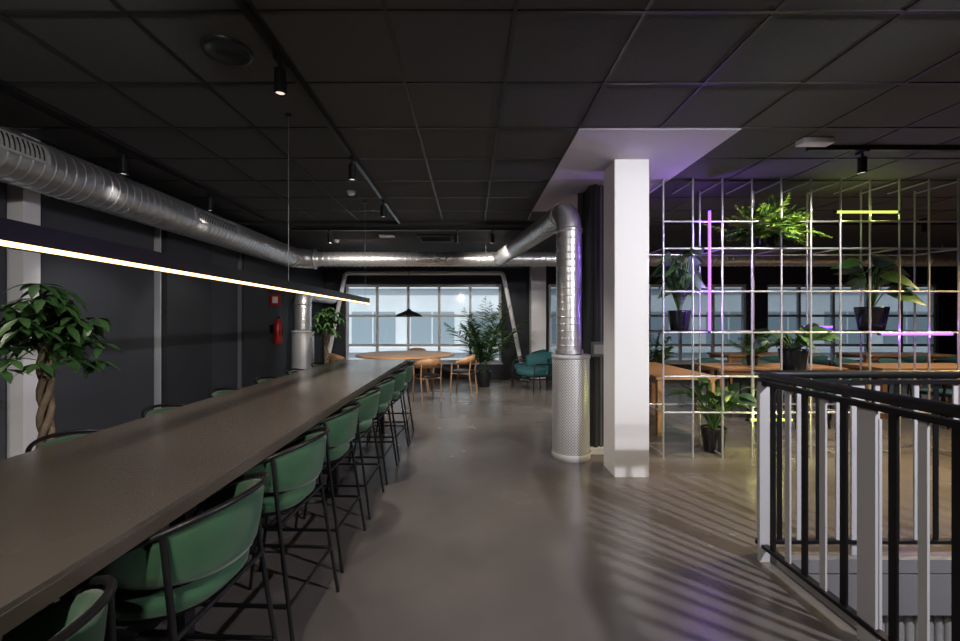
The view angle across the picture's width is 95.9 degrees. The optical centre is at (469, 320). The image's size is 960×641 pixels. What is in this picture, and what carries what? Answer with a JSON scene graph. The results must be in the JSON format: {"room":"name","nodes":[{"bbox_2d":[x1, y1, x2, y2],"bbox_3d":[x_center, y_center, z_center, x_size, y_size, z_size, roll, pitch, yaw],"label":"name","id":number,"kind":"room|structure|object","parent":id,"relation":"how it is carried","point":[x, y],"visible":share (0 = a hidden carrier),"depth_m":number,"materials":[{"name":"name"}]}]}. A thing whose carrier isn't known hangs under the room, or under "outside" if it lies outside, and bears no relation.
{"room":"office break area","nodes":[
{"label":"office break area","id":0,"kind":"room"},
{"bbox_2d":[0,182,323,459],"bbox_3d":[-3.740,-0.025,3.900,0.320,2.950,14.200,0,0,0],"label":"wall","id":1,"kind":"structure","parent":0,"point":[199,317],"depth_m":4.95,"materials":[{"name":"black paint"}]},
{"bbox_2d":[7,133,40,457],"bbox_3d":[-3.635,-0.025,3.530,0.130,2.950,0.140,0,0,0],"label":"pilaster","id":2,"kind":"object","parent":1,"relation":"attached to","point":[23,205],"depth_m":3.46,"materials":[{"name":"white paint"}]},
{"bbox_2d":[154,227,160,408],"bbox_3d":[-3.650,0.000,5.040,0.100,2.700,0.020,0,0,0],"label":"trim","id":3,"kind":"structure","parent":1,"relation":"attached to","point":[157,232],"depth_m":5.03,"materials":[{"name":"grey paint"}]},
{"bbox_2d":[238,252,241,387],"bbox_3d":[-3.650,0.000,6.820,0.100,2.700,0.020,0,0,0],"label":"trim","id":4,"kind":"structure","parent":1,"relation":"attached to","point":[239,253],"depth_m":6.81,"materials":[{"name":"grey paint"}]},
{"bbox_2d":[270,294,280,304],"bbox_3d":[-3.590,-0.380,7.976,0.200,0.200,0.008,0,0,0],"label":"fire sign","id":5,"kind":"object","parent":1,"relation":"attached to","point":[275,299],"visible":1,"depth_m":7.97,"materials":[{"name":"red plastic"}]},
{"bbox_2d":[270,317,282,343],"bbox_3d":[-3.570,0.180,8.000,0.240,0.500,0.150,0,0,0],"label":"fire extinguisher","id":6,"kind":"object","parent":1,"relation":"attached to","point":[276,328],"visible":1,"depth_m":7.95,"materials":[{"name":"red metal"}]},
{"bbox_2d":[291,228,525,230],"bbox_3d":[-0.950,-1.430,6.800,3.700,0.040,0.040,0,0,0],"label":"ceiling track","id":7,"kind":"object","parent":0,"point":[292,229],"depth_m":6.78,"materials":[{"name":"black metal"}]},
{"bbox_2d":[0,378,951,640],"bbox_3d":[4.350,1.600,3.900,16.100,0.300,14.200,0,0,0],"label":"floor","id":8,"kind":"structure","parent":0,"point":[477,532],"depth_m":2.93,"materials":[{"name":"concrete"}]},
{"bbox_2d":[1,429,103,640],"bbox_3d":[-1.709,0.991,2.030,0.523,0.920,0.531,0,0,0],"label":"bar stool","id":9,"kind":"object","parent":8,"relation":"on","point":[31,445],"visible":0.08,"depth_m":2.02,"materials":[{"name":"green fabric"}]},
{"bbox_2d":[4,575,117,640],"bbox_3d":[-0.948,0.991,0.750,0.523,0.920,0.531,0,0,1],"label":"bar stool","id":10,"kind":"object","parent":8,"relation":"on","point":[88,615],"visible":0.9,"depth_m":0.94,"materials":[{"name":"green fabric"}]},
{"bbox_2d":[0,283,122,446],"bbox_3d":[-2.453,0.620,2.510,0.641,1.660,0.701,0,0,0],"label":"tree","id":11,"kind":"object","parent":8,"relation":"on","point":[39,319],"visible":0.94,"depth_m":2.46,"materials":[{"name":"green plant"}]},
{"bbox_2d":[72,471,277,640],"bbox_3d":[-0.945,0.991,1.414,0.523,0.920,0.531,0,0,2],"label":"bar stool","id":12,"kind":"object","parent":8,"relation":"on","point":[179,568],"visible":0.87,"depth_m":1.25,"materials":[{"name":"green fabric"}]},
{"bbox_2d":[141,403,208,533],"bbox_3d":[-1.731,0.991,2.709,0.523,0.920,0.531,0,0,-2],"label":"bar stool","id":13,"kind":"object","parent":8,"relation":"on","point":[159,410],"visible":0.13,"depth_m":2.71,"materials":[{"name":"green fabric"}]},
{"bbox_2d":[0,359,406,640],"bbox_3d":[-1.320,0.990,2.700,0.920,0.920,6.400,0,0,0],"label":"table","id":14,"kind":"object","parent":8,"relation":"on","point":[71,508],"visible":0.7,"depth_m":1.52,"materials":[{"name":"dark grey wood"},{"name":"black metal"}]},
{"bbox_2d":[199,387,241,513],"bbox_3d":[-1.745,0.991,3.389,0.523,0.920,0.531,0,0,-2],"label":"bar stool","id":15,"kind":"object","parent":8,"relation":"on","point":[231,389],"visible":0.13,"depth_m":3.41,"materials":[{"name":"green fabric"}]},
{"bbox_2d":[254,376,278,383],"bbox_3d":[-1.735,0.991,4.071,0.523,0.920,0.531,0,0,2],"label":"bar stool","id":16,"kind":"object","parent":8,"relation":"on","point":[255,380],"visible":0.09,"depth_m":4.09,"materials":[{"name":"green fabric"}]},
{"bbox_2d":[199,427,339,640],"bbox_3d":[-0.947,0.991,2.079,0.523,0.920,0.531,0,0,3],"label":"bar stool","id":17,"kind":"object","parent":8,"relation":"on","point":[293,469],"visible":0.62,"depth_m":1.93,"materials":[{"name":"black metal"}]},
{"bbox_2d":[285,368,304,374],"bbox_3d":[-1.742,0.991,4.750,0.523,0.920,0.531,0,0,1],"label":"bar stool","id":18,"kind":"object","parent":8,"relation":"on","point":[288,372],"visible":0.12,"depth_m":4.78,"materials":[{"name":"green fabric"}]},
{"bbox_2d":[291,330,314,370],"bbox_3d":[-3.300,0.825,8.550,0.440,1.250,0.440,0,0,0],"label":"air diffuser","id":19,"kind":"object","parent":8,"relation":"in","point":[302,341],"visible":0.57,"depth_m":8.38,"materials":[{"name":"silver metal"}]},
{"bbox_2d":[294,293,337,329],"bbox_3d":[-3.300,-0.266,9.364,0.340,0.911,1.971,0,0,0],"label":"duct elbow","id":20,"kind":"object","parent":19,"relation":"on","point":[302,303],"visible":0.59,"depth_m":8.44,"materials":[{"name":"metal"}]},
{"bbox_2d":[258,402,365,572],"bbox_3d":[-0.959,0.991,2.745,0.523,0.920,0.531,0,0,1],"label":"bar stool","id":21,"kind":"object","parent":8,"relation":"on","point":[342,423],"visible":0.62,"depth_m":2.60,"materials":[{"name":"green fabric"}]},
{"bbox_2d":[311,362,325,366],"bbox_3d":[-1.714,0.991,5.430,0.523,0.920,0.531,0,0,1],"label":"bar stool","id":22,"kind":"object","parent":8,"relation":"on","point":[316,363],"visible":0.12,"depth_m":5.47,"materials":[{"name":"green fabric"}]},
{"bbox_2d":[309,307,346,362],"bbox_3d":[-2.630,0.604,7.901,0.715,1.693,0.654,0,0,21],"label":"tree","id":23,"kind":"object","parent":8,"relation":"on","point":[325,317],"visible":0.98,"depth_m":7.86,"materials":[{"name":"green plant"}]},
{"bbox_2d":[324,353,344,361],"bbox_3d":[-2.717,1.061,8.900,0.474,0.782,0.499,0,0,0],"label":"wooden chair","id":24,"kind":"object","parent":8,"relation":"on","point":[332,357],"visible":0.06,"depth_m":9.02,"materials":[{"name":"brown wood"}]},
{"bbox_2d":[303,387,384,519],"bbox_3d":[-0.959,0.991,3.410,0.523,0.920,0.531,0,0,0],"label":"bar stool","id":25,"kind":"object","parent":8,"relation":"on","point":[369,401],"visible":0.43,"depth_m":3.28,"materials":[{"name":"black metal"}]},
{"bbox_2d":[345,376,397,484],"bbox_3d":[-0.959,0.991,4.075,0.523,0.920,0.531,0,0,0],"label":"bar stool","id":26,"kind":"object","parent":8,"relation":"on","point":[387,384],"visible":0.48,"depth_m":3.96,"materials":[{"name":"green fabric"}]},
{"bbox_2d":[354,369,408,460],"bbox_3d":[-0.950,0.991,4.739,0.523,0.920,0.531,0,0,3],"label":"bar stool","id":27,"kind":"object","parent":8,"relation":"on","point":[400,375],"visible":0.51,"depth_m":4.62,"materials":[{"name":"green fabric"}]},
{"bbox_2d":[369,363,413,441],"bbox_3d":[-0.957,0.991,5.406,0.523,0.920,0.531,0,0,-2],"label":"bar stool","id":28,"kind":"object","parent":8,"relation":"on","point":[409,366],"visible":0.38,"depth_m":5.29,"materials":[{"name":"green fabric"}]},
{"bbox_2d":[355,351,454,393],"bbox_3d":[-1.350,1.078,9.100,2.060,0.756,2.060,0,0,0],"label":"table","id":29,"kind":"object","parent":8,"relation":"on","point":[409,355],"visible":0.85,"depth_m":8.66,"materials":[{"name":"brown wood"}]},
{"bbox_2d":[407,348,425,381],"bbox_3d":[-1.300,1.061,10.467,0.499,0.782,0.474,0,0,0],"label":"wooden chair","id":30,"kind":"object","parent":8,"relation":"on","point":[411,349],"visible":0.31,"depth_m":10.58,"materials":[{"name":"brown wood"}]},
{"bbox_2d":[412,358,441,403],"bbox_3d":[-0.772,1.061,7.835,0.499,0.782,0.474,0,0,-27],"label":"wooden chair","id":31,"kind":"object","parent":8,"relation":"on","point":[433,363],"visible":0.98,"depth_m":7.68,"materials":[{"name":"brown wood"}]},
{"bbox_2d":[328,271,528,380],"bbox_3d":[-1.115,0.125,10.500,5.070,2.650,0.200,0,0,0],"label":"brace","id":32,"kind":"object","parent":8,"relation":"on","point":[347,273],"visible":0.84,"depth_m":10.46,"materials":[{"name":"white paint"}]},
{"bbox_2d":[449,355,477,395],"bbox_3d":[-0.124,1.061,8.545,0.474,0.782,0.499,0,0,17],"label":"wooden chair","id":33,"kind":"object","parent":8,"relation":"on","point":[470,360],"visible":1,"depth_m":8.39,"materials":[{"name":"brown wood"}]},
{"bbox_2d":[444,295,527,386],"bbox_3d":[0.254,0.450,9.463,1.400,2.000,1.967,0,0,42],"label":"potted palm","id":34,"kind":"object","parent":8,"relation":"on","point":[479,348],"visible":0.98,"depth_m":9.35,"materials":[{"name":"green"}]},
{"bbox_2d":[513,349,547,386],"bbox_3d":[1.396,1.056,9.941,0.774,0.791,0.827,0,0,11],"label":"lounge armchair","id":35,"kind":"object","parent":8,"relation":"on","point":[517,365],"visible":0.34,"depth_m":9.73,"materials":[{"name":"teal fabric"}]},
{"bbox_2d":[511,352,552,393],"bbox_3d":[1.391,1.056,9.023,0.774,0.791,0.827,0,0,-29],"label":"lounge armchair","id":36,"kind":"object","parent":8,"relation":"on","point":[539,364],"visible":0.82,"depth_m":8.94,"materials":[{"name":"teal fabric"}]},
{"bbox_2d":[529,266,545,378],"bbox_3d":[1.680,0.000,10.790,0.360,2.900,0.380,0,0,0],"label":"column","id":37,"kind":"structure","parent":8,"relation":"on","point":[537,274],"depth_m":10.60,"materials":[{"name":"white paint"}]},
{"bbox_2d":[551,353,590,462],"bbox_3d":[1.075,0.905,4.620,0.410,1.090,0.410,0,0,0],"label":"air diffuser","id":38,"kind":"object","parent":8,"relation":"in","point":[570,372],"visible":0.97,"depth_m":4.45,"materials":[{"name":"perforated galvanised steel"},{"name":"bare metal"}]},
{"bbox_2d":[578,184,603,454],"bbox_3d":[1.458,-0.018,4.965,0.404,2.935,0.570,0,0,0],"label":"column","id":39,"kind":"structure","parent":8,"relation":"on","point":[590,202],"depth_m":4.76,"materials":[{"name":"grey paint"}]},
{"bbox_2d":[591,342,603,356],"bbox_3d":[1.390,0.310,4.671,0.160,0.160,0.058,0,0,0],"label":"electrical box","id":40,"kind":"object","parent":39,"relation":"attached to","point":[597,348],"visible":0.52,"depth_m":4.65,"materials":[{"name":"grey paint"}]},
{"bbox_2d":[604,159,648,476],"bbox_3d":[1.495,-0.025,4.165,0.320,2.950,0.330,0,0,0],"label":"column","id":41,"kind":"structure","parent":8,"relation":"on","point":[626,181],"depth_m":4.00,"materials":[{"name":"white paint"}]},
{"bbox_2d":[649,333,677,400],"bbox_3d":[3.231,0.792,7.833,0.926,1.315,1.236,0,0,0],"label":"potted palm","id":42,"kind":"object","parent":8,"relation":"on","point":[657,357],"visible":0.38,"depth_m":7.69,"materials":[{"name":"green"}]},
{"bbox_2d":[649,362,719,435],"bbox_3d":[2.720,1.075,6.350,0.800,0.750,1.900,0,0,0],"label":"table","id":43,"kind":"object","parent":8,"relation":"on","point":[655,369],"visible":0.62,"depth_m":5.51,"materials":[{"name":"brown wood"}]},
{"bbox_2d":[664,375,756,453],"bbox_3d":[2.750,1.041,4.808,0.712,0.818,0.936,0,0,-38],"label":"peace lily","id":44,"kind":"object","parent":8,"relation":"on","point":[710,432],"visible":0.94,"depth_m":4.73,"materials":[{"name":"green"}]},
{"bbox_2d":[696,358,730,402],"bbox_3d":[4.200,1.061,7.517,0.499,0.782,0.474,0,0,0],"label":"dining chair","id":45,"kind":"object","parent":8,"relation":"on","point":[703,360],"visible":0.12,"depth_m":7.68,"materials":[{"name":"teal fabric"}]},
{"bbox_2d":[739,358,769,398],"bbox_3d":[5.000,1.061,7.517,0.499,0.782,0.474,0,0,0],"label":"dining chair","id":46,"kind":"object","parent":8,"relation":"on","point":[744,359],"visible":0.13,"depth_m":7.67,"materials":[{"name":"teal fabric"}]},
{"bbox_2d":[707,352,821,386],"bbox_3d":[6.200,1.075,9.200,1.900,0.750,0.800,0,0,0],"label":"table","id":47,"kind":"object","parent":8,"relation":"on","point":[730,356],"visible":0.31,"depth_m":8.92,"materials":[{"name":"brown wood"}]},
{"bbox_2d":[749,356,779,375],"bbox_3d":[5.800,1.061,8.483,0.499,0.782,0.474,0,0,0],"label":"dining chair","id":48,"kind":"object","parent":8,"relation":"on","point":[772,359],"visible":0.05,"depth_m":8.27,"materials":[{"name":"teal fabric"}]},
{"bbox_2d":[691,363,847,418],"bbox_3d":[4.600,1.075,6.750,1.900,0.750,0.800,0,0,0],"label":"table","id":49,"kind":"object","parent":8,"relation":"on","point":[728,368],"visible":0.32,"depth_m":6.45,"materials":[{"name":"brown wood"}]},
{"bbox_2d":[726,330,768,365],"bbox_3d":[4.375,0.426,6.719,0.885,0.549,0.551,0,0,-39],"label":"potted fern","id":50,"kind":"object","parent":49,"relation":"on","point":[748,339],"visible":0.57,"depth_m":6.72,"materials":[{"name":"green plant"}]},
{"bbox_2d":[746,373,795,428],"bbox_3d":[4.200,1.061,6.033,0.499,0.782,0.474,0,0,0],"label":"dining chair","id":51,"kind":"object","parent":8,"relation":"on","point":[749,390],"visible":0.2,"depth_m":5.98,"materials":[{"name":"brown wood"}]},
{"bbox_2d":[649,178,959,457],"bbox_3d":[3.598,-0.025,4.795,3.135,2.950,0.470,0,0,0],"label":"divider","id":52,"kind":"object","parent":8,"relation":"on","point":[751,251],"visible":0.77,"depth_m":4.56,"materials":[{"name":"silver metal"}]},
{"bbox_2d":[650,245,706,330],"bbox_3d":[2.306,-0.347,4.811,0.564,0.912,0.758,0,0,34],"label":"monstera","id":53,"kind":"object","parent":52,"relation":"on","point":[678,278],"visible":0.96,"depth_m":4.72,"materials":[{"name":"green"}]},
{"bbox_2d":[708,209,710,332],"bbox_3d":[2.506,-0.518,4.530,0.030,1.295,0.032,0,0,0],"label":"tube","id":54,"kind":"object","parent":52,"relation":"attached to","point":[709,210],"visible":1,"depth_m":4.52,"materials":[{"name":"purple"}]},
{"bbox_2d":[702,193,832,246],"bbox_3d":[3.208,-1.068,4.776,1.037,0.582,0.989,0,0,-28],"label":"potted fern","id":55,"kind":"object","parent":52,"relation":"on","point":[766,232],"visible":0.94,"depth_m":4.64,"materials":[{"name":"green plant"}]},
{"bbox_2d":[747,418,794,421],"bbox_3d":[3.149,1.041,4.530,0.479,0.030,0.032,0,0,0],"label":"tube","id":56,"kind":"object","parent":52,"relation":"attached to","point":[748,419],"visible":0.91,"depth_m":4.52,"materials":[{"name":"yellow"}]},
{"bbox_2d":[747,323,840,369],"bbox_3d":[3.547,0.299,4.806,0.762,0.549,0.832,0,0,0],"label":"potted calathea","id":57,"kind":"object","parent":52,"relation":"on","point":[794,357],"visible":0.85,"depth_m":4.71,"materials":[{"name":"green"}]},
{"bbox_2d":[800,326,834,327],"bbox_3d":[4.061,0.076,5.060,0.379,0.030,0.032,0,0,0],"label":"tube","id":58,"kind":"object","parent":52,"relation":"attached to","point":[800,326],"visible":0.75,"depth_m":5.05,"materials":[{"name":"purple plastic"}]},
{"bbox_2d":[833,210,899,213],"bbox_3d":[4.148,-1.135,4.530,0.678,0.030,0.032,0,0,0],"label":"tube","id":59,"kind":"object","parent":52,"relation":"attached to","point":[834,211],"visible":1,"depth_m":4.52,"materials":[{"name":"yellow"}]},
{"bbox_2d":[830,256,925,330],"bbox_3d":[4.426,-0.305,4.802,0.735,0.830,0.760,0,0,21],"label":"rubber plant","id":60,"kind":"object","parent":52,"relation":"on","point":[879,315],"visible":0.9,"depth_m":4.70,"materials":[{"name":"green plant"}]},
{"bbox_2d":[877,333,955,334],"bbox_3d":[4.666,0.141,4.530,0.793,0.030,0.032,0,0,0],"label":"tube","id":61,"kind":"object","parent":52,"relation":"attached to","point":[877,333],"visible":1,"depth_m":4.52,"materials":[{"name":"purple"}]},
{"bbox_2d":[793,356,830,385],"bbox_3d":[6.700,1.061,8.483,0.499,0.782,0.474,0,0,0],"label":"dining chair","id":62,"kind":"object","parent":8,"relation":"on","point":[821,360],"visible":0.18,"depth_m":8.27,"materials":[{"name":"teal fabric"}]},
{"bbox_2d":[804,378,850,428],"bbox_3d":[5.000,1.061,6.033,0.499,0.782,0.474,0,0,0],"label":"dining chair","id":63,"kind":"object","parent":8,"relation":"on","point":[829,415],"visible":0.12,"depth_m":5.85,"materials":[{"name":"teal fabric"}]},
{"bbox_2d":[828,358,873,406],"bbox_3d":[6.600,1.061,7.517,0.499,0.782,0.474,0,0,0],"label":"dining chair","id":64,"kind":"object","parent":8,"relation":"on","point":[835,360],"visible":0.14,"depth_m":7.64,"materials":[{"name":"teal fabric"}]},
{"bbox_2d":[755,370,959,640],"bbox_3d":[3.345,0.878,-0.151,3.210,1.144,5.713,0,0,0],"label":"stair railing","id":65,"kind":"object","parent":8,"relation":"on","point":[865,540],"visible":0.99,"depth_m":2.16,"materials":[{"name":"black metal"}]},
{"bbox_2d":[833,352,956,388],"bbox_3d":[9.000,1.075,9.200,1.900,0.750,0.800,0,0,0],"label":"table","id":66,"kind":"object","parent":8,"relation":"on","point":[874,355],"visible":0.42,"depth_m":8.92,"materials":[{"name":"brown wood"}]},
{"bbox_2d":[837,363,956,418],"bbox_3d":[7.000,1.075,6.750,1.900,0.750,0.800,0,0,0],"label":"table","id":67,"kind":"object","parent":8,"relation":"on","point":[851,366],"visible":0.41,"depth_m":6.67,"materials":[{"name":"brown wood"}]},
{"bbox_2d":[875,358,920,397],"bbox_3d":[7.400,1.061,7.517,0.499,0.782,0.474,0,0,0],"label":"dining chair","id":68,"kind":"object","parent":8,"relation":"on","point":[880,360],"visible":0.13,"depth_m":7.67,"materials":[{"name":"teal fabric"}]},
{"bbox_2d":[887,356,930,396],"bbox_3d":[8.600,1.061,8.483,0.499,0.782,0.474,0,0,0],"label":"dining chair","id":69,"kind":"object","parent":8,"relation":"on","point":[919,359],"visible":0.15,"depth_m":8.29,"materials":[{"name":"teal fabric"}]},
{"bbox_2d":[912,378,956,428],"bbox_3d":[6.600,1.061,6.033,0.499,0.782,0.474,0,0,0],"label":"dining chair","id":70,"kind":"object","parent":8,"relation":"on","point":[943,393],"visible":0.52,"depth_m":5.92,"materials":[{"name":"teal fabric"}]},
{"bbox_2d":[927,356,956,388],"bbox_3d":[9.400,1.061,8.483,0.499,0.782,0.474,0,0,0],"label":"dining chair","id":71,"kind":"object","parent":8,"relation":"on","point":[951,359],"visible":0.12,"depth_m":8.36,"materials":[{"name":"teal fabric"}]},
{"bbox_2d":[0,0,959,220],"bbox_3d":[4.350,-1.575,3.900,16.100,0.150,14.200,0,0,0],"label":"ceiling","id":72,"kind":"structure","parent":0,"point":[323,47],"depth_m":2.93,"materials":[{"name":"black tile"}]},
{"bbox_2d":[117,150,129,175],"bbox_3d":[-3.000,-1.363,3.750,0.072,0.195,0.100,0,0,0],"label":"track spotlight","id":73,"kind":"object","parent":72,"relation":"hanging from","point":[123,162],"visible":1,"depth_m":3.73,"materials":[{"name":"black metal"}]},
{"bbox_2d":[0,85,264,219],"bbox_3d":[-3.000,-1.480,3.150,0.036,0.040,6.300,0,0,0],"label":"ceiling track","id":74,"kind":"object","parent":72,"relation":"attached to","point":[4,90],"depth_m":3.55,"materials":[{"name":"black metal"}]},
{"bbox_2d":[0,125,317,268],"bbox_3d":[-3.201,-1.170,2.670,0.578,0.386,11.540,0,0,0],"label":"spiral duct","id":75,"kind":"object","parent":72,"relation":"hanging from","point":[27,163],"visible":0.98,"depth_m":3.91,"materials":[{"name":"metal"}]},
{"bbox_2d":[494,203,582,353],"bbox_3d":[0.823,-0.481,6.286,0.299,1.663,3.663,0,0,-8],"label":"duct","id":76,"kind":"object","parent":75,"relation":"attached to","point":[563,220],"visible":1,"depth_m":4.54,"materials":[{"name":"metal"}]},
{"bbox_2d":[0,113,369,303],"bbox_3d":[-1.319,-0.855,2.575,0.072,1.291,5.950,0,0,0],"label":"pendant lamp","id":77,"kind":"object","parent":72,"relation":"hanging from","point":[16,235],"visible":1,"depth_m":1.68,"materials":[{"name":"black metal"},{"name":"glowing white diffuser"}]},
{"bbox_2d":[206,193,213,211],"bbox_3d":[-3.000,-1.363,5.000,0.072,0.195,0.100,0,0,0],"label":"track spotlight","id":78,"kind":"object","parent":72,"relation":"hanging from","point":[209,200],"visible":1,"depth_m":4.97,"materials":[{"name":"black metal"}]},
{"bbox_2d":[200,34,253,66],"bbox_3d":[-1.345,-1.490,2.400,0.260,0.020,0.260,0,0,0],"label":"ceiling speaker","id":79,"kind":"object","parent":72,"relation":"in","point":[226,50],"depth_m":2.39},
{"bbox_2d":[273,54,286,96],"bbox_3d":[-1.060,-1.363,2.420,0.072,0.195,0.100,0,0,0],"label":"track spotlight","id":80,"kind":"object","parent":72,"relation":"hanging from","point":[280,73],"visible":1,"depth_m":2.40,"materials":[{"name":"black metal"}]},
{"bbox_2d":[234,0,400,223],"bbox_3d":[-1.060,-1.480,3.400,0.036,0.040,6.400,0,0,0],"label":"ceiling track","id":81,"kind":"object","parent":72,"relation":"attached to","point":[244,6],"depth_m":2.71,"materials":[{"name":"black metal"}]},
{"bbox_2d":[327,230,331,243],"bbox_3d":[-2.200,-1.312,6.800,0.072,0.195,0.100,0,0,0],"label":"track spotlight","id":82,"kind":"object","parent":72,"relation":"hanging from","point":[329,231],"visible":1,"depth_m":6.77,"materials":[{"name":"black metal"}]},
{"bbox_2d":[347,190,355,195],"bbox_3d":[-1.380,-1.478,5.030,0.100,0.045,0.100,0,0,0],"label":"smoke detector","id":83,"kind":"object","parent":72,"relation":"attached to","point":[350,192],"visible":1,"depth_m":5.00,"materials":[{"name":"white paint"}]},
{"bbox_2d":[348,156,355,180],"bbox_3d":[-1.060,-1.363,3.900,0.072,0.195,0.100,0,0,0],"label":"track spotlight","id":84,"kind":"object","parent":72,"relation":"hanging from","point":[352,167],"visible":1,"depth_m":3.87,"materials":[{"name":"black metal"}]},
{"bbox_2d":[380,200,385,217],"bbox_3d":[-1.060,-1.363,5.300,0.072,0.195,0.100,0,0,0],"label":"track spotlight","id":85,"kind":"object","parent":72,"relation":"hanging from","point":[383,208],"visible":1,"depth_m":5.27,"materials":[{"name":"black metal"}]},
{"bbox_2d":[379,234,394,237],"bbox_3d":[-1.400,-1.425,7.300,0.260,0.050,0.100,0,0,0],"label":"emergency light","id":86,"kind":"object","parent":72,"relation":"attached to","point":[380,235],"visible":1,"depth_m":7.25,"materials":[{"name":"white paint"}]},
{"bbox_2d":[395,309,422,316],"bbox_3d":[-1.270,-0.765,9.000,0.580,1.370,0.580,0,0,0],"label":"dome pendant lamp","id":87,"kind":"object","parent":72,"relation":"hanging from","point":[408,313],"visible":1,"depth_m":8.82,"materials":[{"name":"black metal"}]},
{"bbox_2d":[455,230,459,243],"bbox_3d":[-0.200,-1.312,6.800,0.072,0.195,0.100,0,0,0],"label":"track spotlight","id":88,"kind":"object","parent":72,"relation":"hanging from","point":[457,231],"visible":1,"depth_m":6.77,"materials":[{"name":"black metal"}]},
{"bbox_2d":[0,0,959,221],"bbox_3d":[4.350,-1.496,1.678,16.100,0.007,9.756,0,0,0],"label":"grid","id":89,"kind":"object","parent":72,"relation":"attached to","point":[515,11],"depth_m":2.97,"materials":[{"name":"black metal"}]},
{"bbox_2d":[490,230,494,243],"bbox_3d":[0.350,-1.312,6.800,0.072,0.195,0.100,0,0,0],"label":"track spotlight","id":90,"kind":"object","parent":72,"relation":"hanging from","point":[492,231],"visible":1,"depth_m":6.77,"materials":[{"name":"black metal"}]},
{"bbox_2d":[234,222,956,251],"bbox_3d":[4.350,-1.475,8.779,16.100,0.050,4.443,0,0,0],"label":"ceiling bulkhead","id":91,"kind":"object","parent":72,"relation":"attached to","point":[676,234],"depth_m":7.57,"materials":[{"name":"black paint"}]},
{"bbox_2d":[417,234,453,241],"bbox_3d":[-0.600,-1.435,7.600,0.600,0.030,0.600,0,0,0],"label":"ceiling vent","id":92,"kind":"object","parent":91,"relation":"in","point":[422,237],"depth_m":7.46,"materials":[{"name":"black metal"}]},
{"bbox_2d":[314,244,956,265],"bbox_3d":[4.665,-1.239,8.250,15.270,0.419,0.282,0,0,0],"label":"duct","id":93,"kind":"object","parent":72,"relation":"hanging from","point":[485,258],"depth_m":8.13,"materials":[{"name":"silver metal"}]},
{"bbox_2d":[533,129,740,210],"bbox_3d":[1.480,-1.494,4.640,1.260,0.012,2.540,0,0,0],"label":"plaster panel","id":94,"kind":"object","parent":72,"relation":"attached to","point":[669,152],"depth_m":3.88,"materials":[{"name":"white paint"}]},
{"bbox_2d":[795,137,834,146],"bbox_3d":[2.850,-1.475,3.580,0.260,0.050,0.100,0,0,0],"label":"emergency light","id":95,"kind":"object","parent":72,"relation":"attached to","point":[805,141],"visible":1,"depth_m":3.53,"materials":[{"name":"white paint"}]},
{"bbox_2d":[855,148,869,174],"bbox_3d":[3.370,-1.363,3.720,0.072,0.195,0.100,0,0,0],"label":"track spotlight","id":96,"kind":"object","parent":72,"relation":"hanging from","point":[862,162],"visible":1,"depth_m":3.70,"materials":[{"name":"black metal"}]},
{"bbox_2d":[806,145,959,150],"bbox_3d":[4.550,-1.480,3.720,3.300,0.040,0.036,0,0,0],"label":"ceiling track","id":97,"kind":"object","parent":72,"relation":"attached to","point":[831,147],"depth_m":3.70,"materials":[{"name":"black metal"}]},
{"bbox_2d":[919,218,927,232],"bbox_3d":[6.500,-1.363,6.200,0.072,0.195,0.100,0,0,0],"label":"track spotlight","id":98,"kind":"object","parent":72,"relation":"hanging from","point":[924,224],"visible":0.96,"depth_m":6.18,"materials":[{"name":"black metal"}]},
{"bbox_2d":[324,266,956,377],"bbox_3d":[4.350,-0.025,11.125,16.100,2.950,0.250,0,0,0],"label":"wall","id":99,"kind":"structure","parent":0,"point":[517,277],"depth_m":11.00,"materials":[{"name":"black paint"}]},
{"bbox_2d":[549,284,555,351],"bbox_3d":[3.050,0.095,11.037,2.160,2.030,0.195,0,0,0],"label":"window","id":100,"kind":"structure","parent":99,"relation":"in","point":[550,285],"depth_m":11.06,"materials":[{"name":"grey metal"}]},
{"bbox_2d":[649,284,745,363],"bbox_3d":[5.800,0.095,11.037,2.560,2.030,0.195,0,0,0],"label":"window","id":101,"kind":"structure","parent":99,"relation":"in","point":[713,286],"depth_m":11.06,"materials":[{"name":"grey metal"}]},
{"bbox_2d":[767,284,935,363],"bbox_3d":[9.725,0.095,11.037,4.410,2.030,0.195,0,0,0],"label":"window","id":102,"kind":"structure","parent":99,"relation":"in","point":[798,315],"depth_m":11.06,"materials":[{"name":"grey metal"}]},
{"bbox_2d":[882,615,950,640],"bbox_3d":[3.420,3.100,2.689,3.560,2.700,0.122,0,0,0],"label":"wall","id":103,"kind":"structure","parent":0,"point":[940,625],"depth_m":2.63,"materials":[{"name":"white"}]},
{"bbox_2d":[771,555,950,627],"bbox_3d":[3.410,1.583,-0.290,3.180,0.335,5.820,0,0,0],"label":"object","id":104,"kind":"structure","parent":103,"relation":"attached to","point":[940,565],"depth_m":2.57,"materials":[{"name":"grey paint"}]},
{"label":"outside","id":105,"kind":"structure","parent":0,"visible":0},
{"bbox_3d":[5.000,6.550,35.750,90.000,0.200,48.500,0,0,0],"label":"ground","id":106,"kind":"structure","parent":105,"visible":0},
{"bbox_2d":[346,284,927,363],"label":"window","id":107,"kind":"structure","parent":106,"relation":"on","point":[392,300],"depth_m":22.00,"materials":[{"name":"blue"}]}
]}

